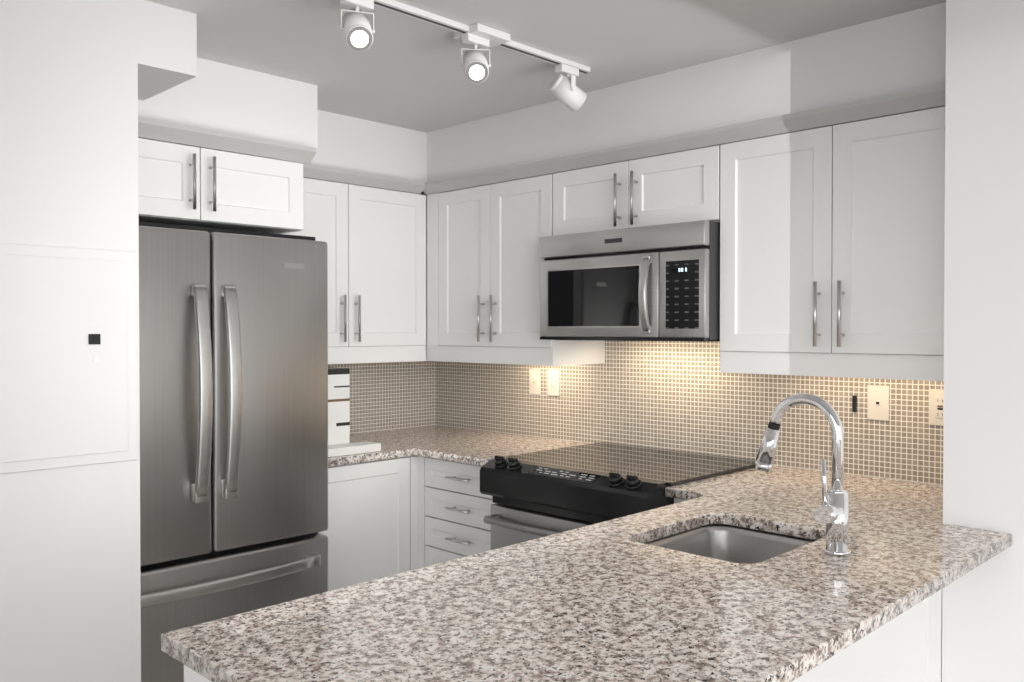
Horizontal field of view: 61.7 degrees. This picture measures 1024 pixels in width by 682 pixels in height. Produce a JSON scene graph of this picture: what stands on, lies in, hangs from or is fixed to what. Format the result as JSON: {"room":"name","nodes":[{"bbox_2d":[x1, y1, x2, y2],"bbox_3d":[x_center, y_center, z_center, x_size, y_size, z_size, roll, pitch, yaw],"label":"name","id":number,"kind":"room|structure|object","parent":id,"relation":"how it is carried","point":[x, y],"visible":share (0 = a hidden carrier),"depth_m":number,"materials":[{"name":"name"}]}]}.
{"room":"kitchen","nodes":[
{"label":"kitchen","id":0,"kind":"room"},
{"bbox_2d":[0,0,140,681],"bbox_3d":[-3.003,0.231,1.135,1.030,2.330,4.550,1,1,45],"label":"wall","id":1,"kind":"structure","parent":0,"point":[70,590],"depth_m":2.26,"materials":[{"name":"paint"}]},
{"bbox_2d":[0,243,137,473],"bbox_3d":[-1.192,0.043,2.221,0.017,0.578,0.443,1,1,45],"label":"electrical panel","id":2,"kind":"object","parent":1,"relation":"attached to","point":[68,356],"visible":1,"depth_m":2.25,"materials":[{"name":"paint"}]},
{"bbox_2d":[146,0,945,132],"bbox_3d":[-0.018,-0.957,-0.248,7.800,0.080,6.800,1,1,45],"label":"ceiling","id":3,"kind":"structure","parent":0,"point":[404,71],"depth_m":2.74,"materials":[{"name":"paint"}]},
{"bbox_2d":[137,0,196,100],"bbox_3d":[-1.113,-0.862,2.571,0.378,0.180,0.170,1,1,45],"label":"soffit","id":4,"kind":"structure","parent":3,"relation":"attached to","point":[167,47],"depth_m":2.45,"materials":[{"name":"paint"}]},
{"bbox_2d":[138,57,469,192],"bbox_3d":[-1.027,-0.840,3.393,0.650,0.245,1.710,1,1,45],"label":"soffit","id":5,"kind":"structure","parent":3,"relation":"attached to","point":[221,97],"depth_m":3.19,"materials":[{"name":"paint"}]},
{"bbox_2d":[339,0,590,111],"bbox_3d":[-0.339,-0.864,2.401,0.128,0.171,1.715,1,1,45],"label":"spotlight","id":6,"kind":"object","parent":3,"relation":"attached to","point":[355,27],"visible":1,"depth_m":2.59,"materials":[{"name":"white metal"}]},
{"bbox_2d":[414,2,945,195],"bbox_3d":[0.435,-0.841,3.422,2.690,0.245,0.345,1,1,45],"label":"soffit","id":7,"kind":"structure","parent":3,"relation":"attached to","point":[898,53],"depth_m":2.87,"materials":[{"name":"paint"}]},
{"bbox_2d":[942,0,1023,681],"bbox_3d":[3.063,0.235,0.758,4.810,2.330,0.700,1,1,45],"label":"wall","id":8,"kind":"structure","parent":0,"point":[983,489],"depth_m":2.13,"materials":[{"name":"paint"}]},
{"bbox_2d":[719,100,944,359],"bbox_3d":[1.107,-0.314,2.759,0.790,0.702,0.348,1,1,45],"label":"upper cabinet","id":9,"kind":"object","parent":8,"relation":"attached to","point":[832,245],"depth_m":2.62,"materials":[{"name":"white wood"}]},
{"bbox_3d":[-0.018,1.443,-0.217,7.800,0.060,6.800,1,1,45],"label":"floor","id":10,"kind":"structure","parent":0,"visible":0},
{"bbox_2d":[139,221,327,681],"bbox_3d":[-1.220,0.495,3.066,0.797,1.752,0.898,1,1,45],"label":"fridge","id":11,"kind":"object","parent":10,"relation":"on","point":[233,355],"visible":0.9,"depth_m":2.85,"materials":[{"name":"grey metal"}]},
{"bbox_2d":[318,456,407,590],"bbox_3d":[-0.799,0.921,3.666,0.617,0.884,0.526,1,1,45],"label":"base cabinet","id":12,"kind":"object","parent":10,"relation":"on","point":[389,517],"depth_m":3.45,"materials":[{"name":"grey wood"}]},
{"bbox_2d":[416,456,495,568],"bbox_3d":[-0.017,0.921,3.667,0.533,0.884,0.660,1,1,45],"label":"base cabinet","id":13,"kind":"object","parent":10,"relation":"on","point":[451,508],"depth_m":3.50,"materials":[{"name":"grey wood"}]},
{"bbox_2d":[328,425,498,466],"bbox_3d":[-0.568,0.462,3.859,0.650,0.030,1.136,1,1,45],"label":"countertop","id":14,"kind":"structure","parent":13,"relation":"on","point":[402,442],"depth_m":3.92,"materials":[{"name":"stone"}]},
{"bbox_2d":[328,367,349,444],"bbox_3d":[-0.857,0.281,3.543,0.302,0.338,0.242,1,1,45],"label":"box","id":15,"kind":"object","parent":14,"relation":"on","point":[338,409],"visible":0.35,"depth_m":3.48,"materials":[{"name":"white"}]},
{"bbox_2d":[328,441,380,456],"bbox_3d":[-0.682,0.435,3.434,0.095,0.032,0.320,1,1,45],"label":"flat box","id":16,"kind":"object","parent":14,"relation":"on","point":[350,448],"visible":0.56,"depth_m":3.44,"materials":[{"name":"white"}]},
{"bbox_2d":[417,433,590,465],"bbox_3d":[0.005,0.464,3.640,0.475,0.030,0.642,1,1,45],"label":"countertop","id":17,"kind":"structure","parent":13,"relation":"on","point":[478,451],"depth_m":3.65,"materials":[{"name":"stone"}]},
{"bbox_2d":[480,442,755,549],"bbox_3d":[0.405,0.895,3.170,0.780,0.951,0.752,1,1,45],"label":"stove","id":18,"kind":"object","parent":10,"relation":"on","point":[538,494],"visible":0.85,"depth_m":3.01,"materials":[{"name":"grey metal"}]},
{"bbox_2d":[792,589,941,681],"bbox_3d":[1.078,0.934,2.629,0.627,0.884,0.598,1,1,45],"label":"base cabinet","id":19,"kind":"object","parent":10,"relation":"on","point":[907,648],"depth_m":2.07,"materials":[{"name":"grey wood"}]},
{"bbox_2d":[161,468,1011,681],"bbox_3d":[0.517,0.485,1.955,0.810,0.030,2.320,1,1,45],"label":"countertop","id":20,"kind":"structure","parent":19,"relation":"on","point":[616,600],"depth_m":1.54,"materials":[{"name":"stone"}]},
{"bbox_2d":[644,524,815,563],"bbox_3d":[0.527,0.596,2.074,0.402,0.193,0.482,1,1,45],"label":"sink","id":21,"kind":"object","parent":20,"relation":"in","point":[733,544],"visible":0.08,"depth_m":2.27,"materials":[{"name":"metal"}]},
{"bbox_2d":[755,393,850,555],"bbox_3d":[0.645,0.295,1.947,0.228,0.350,0.106,1,1,45],"label":"faucet","id":22,"kind":"object","parent":20,"relation":"on","point":[831,513],"visible":1,"depth_m":1.90,"materials":[{"name":"silver metal"}]},
{"bbox_2d":[665,465,796,492],"bbox_3d":[0.750,0.474,2.870,0.145,0.030,0.690,1,1,45],"label":"countertop","id":23,"kind":"structure","parent":19,"relation":"on","point":[743,475],"depth_m":2.85,"materials":[{"name":"stone"}]},
{"bbox_2d":[749,489,880,512],"bbox_3d":[0.850,0.480,2.399,0.300,0.030,0.120,1,1,45],"label":"countertop","id":24,"kind":"structure","parent":19,"relation":"on","point":[773,494],"depth_m":2.51,"materials":[{"name":"stone"}]},
{"bbox_3d":[-2.621,0.216,2.339,0.120,2.330,6.800,1,1,45],"label":"wall","id":25,"kind":"structure","parent":0,"visible":0},
{"bbox_2d":[138,117,316,233],"bbox_3d":[-1.287,-0.561,3.094,0.701,0.301,0.903,1,1,45],"label":"upper cabinet","id":26,"kind":"object","parent":25,"relation":"attached to","point":[186,184],"visible":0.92,"depth_m":2.95,"materials":[{"name":"white wood"}]},
{"bbox_2d":[328,361,435,433],"bbox_3d":[-0.808,0.212,4.085,0.008,0.483,1.152,1,1,45],"label":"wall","id":27,"kind":"structure","parent":25,"relation":"attached to","point":[389,395],"depth_m":4.29,"materials":[{"name":"tile"}]},
{"bbox_2d":[283,172,354,351],"bbox_3d":[-0.954,-0.326,3.685,0.348,0.702,0.363,1,1,45],"label":"upper cabinet","id":28,"kind":"object","parent":27,"relation":"attached to","point":[328,206],"depth_m":3.65,"materials":[{"name":"white wood"}]},
{"bbox_2d":[355,180,426,351],"bbox_3d":[-0.675,-0.329,3.967,0.348,0.702,0.431,1,1,45],"label":"upper cabinet","id":29,"kind":"object","parent":27,"relation":"attached to","point":[391,226],"depth_m":3.86,"materials":[{"name":"white wood"}]},
{"bbox_3d":[0.638,0.200,3.561,2.800,2.330,0.120,1,1,45],"label":"wall","id":30,"kind":"structure","parent":0,"visible":0},
{"bbox_2d":[551,140,722,235],"bbox_3d":[0.554,-0.543,3.303,0.763,0.258,0.348,1,1,45],"label":"upper cabinet","id":31,"kind":"object","parent":30,"relation":"attached to","point":[683,186],"depth_m":3.14,"materials":[{"name":"white wood"}]},
{"bbox_2d":[539,220,719,341],"bbox_3d":[0.509,-0.205,3.262,0.755,0.406,0.461,1,1,45],"label":"over-the-range microwave","id":32,"kind":"object","parent":31,"relation":"attached to","point":[654,283],"visible":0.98,"depth_m":3.07,"materials":[{"name":"grey metal"}]},
{"bbox_2d":[436,341,943,484],"bbox_3d":[0.554,0.213,3.555,2.690,0.495,0.008,1,1,45],"label":"backsplash","id":33,"kind":"structure","parent":30,"relation":"attached to","point":[687,396],"depth_m":3.39,"materials":[{"name":"tile"}]},
{"bbox_2d":[427,168,604,351],"bbox_3d":[-0.003,-0.328,3.856,0.801,0.702,0.348,1,1,45],"label":"upper cabinet","id":34,"kind":"object","parent":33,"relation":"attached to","point":[483,260],"depth_m":3.70,"materials":[{"name":"white wood"}]},
{"bbox_2d":[529,369,540,394],"bbox_3d":[0.101,0.190,3.982,0.072,0.116,0.019,1,1,45],"label":"switch plate","id":35,"kind":"object","parent":33,"relation":"attached to","point":[534,381],"visible":1,"depth_m":3.98,"materials":[{"name":"white plastic"}]},
{"bbox_2d":[547,370,559,395],"bbox_3d":[0.188,0.191,3.905,0.072,0.116,0.007,1,1,45],"label":"electrical outlet plate","id":36,"kind":"object","parent":33,"relation":"attached to","point":[553,382],"visible":1,"depth_m":3.90,"materials":[{"name":"white plastic"}]},
{"bbox_2d":[852,395,856,411],"bbox_3d":[1.171,0.215,2.933,0.014,0.057,0.008,1,1,45],"label":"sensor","id":37,"kind":"object","parent":33,"relation":"attached to","point":[854,403],"visible":1,"depth_m":2.93,"materials":[{"name":"black plastic"}]},
{"bbox_2d":[867,385,888,420],"bbox_3d":[1.228,0.208,2.878,0.072,0.116,0.007,1,1,45],"label":"phone jack","id":38,"kind":"object","parent":33,"relation":"attached to","point":[877,402],"visible":1,"depth_m":2.88,"materials":[{"name":"white plastic"}]},
{"bbox_2d":[929,389,943,425],"bbox_3d":[1.368,0.213,2.739,0.072,0.116,0.008,1,1,45],"label":"outlet","id":39,"kind":"object","parent":33,"relation":"attached to","point":[936,403],"visible":0.75,"depth_m":2.75,"materials":[{"name":"white plastic"}]}
]}

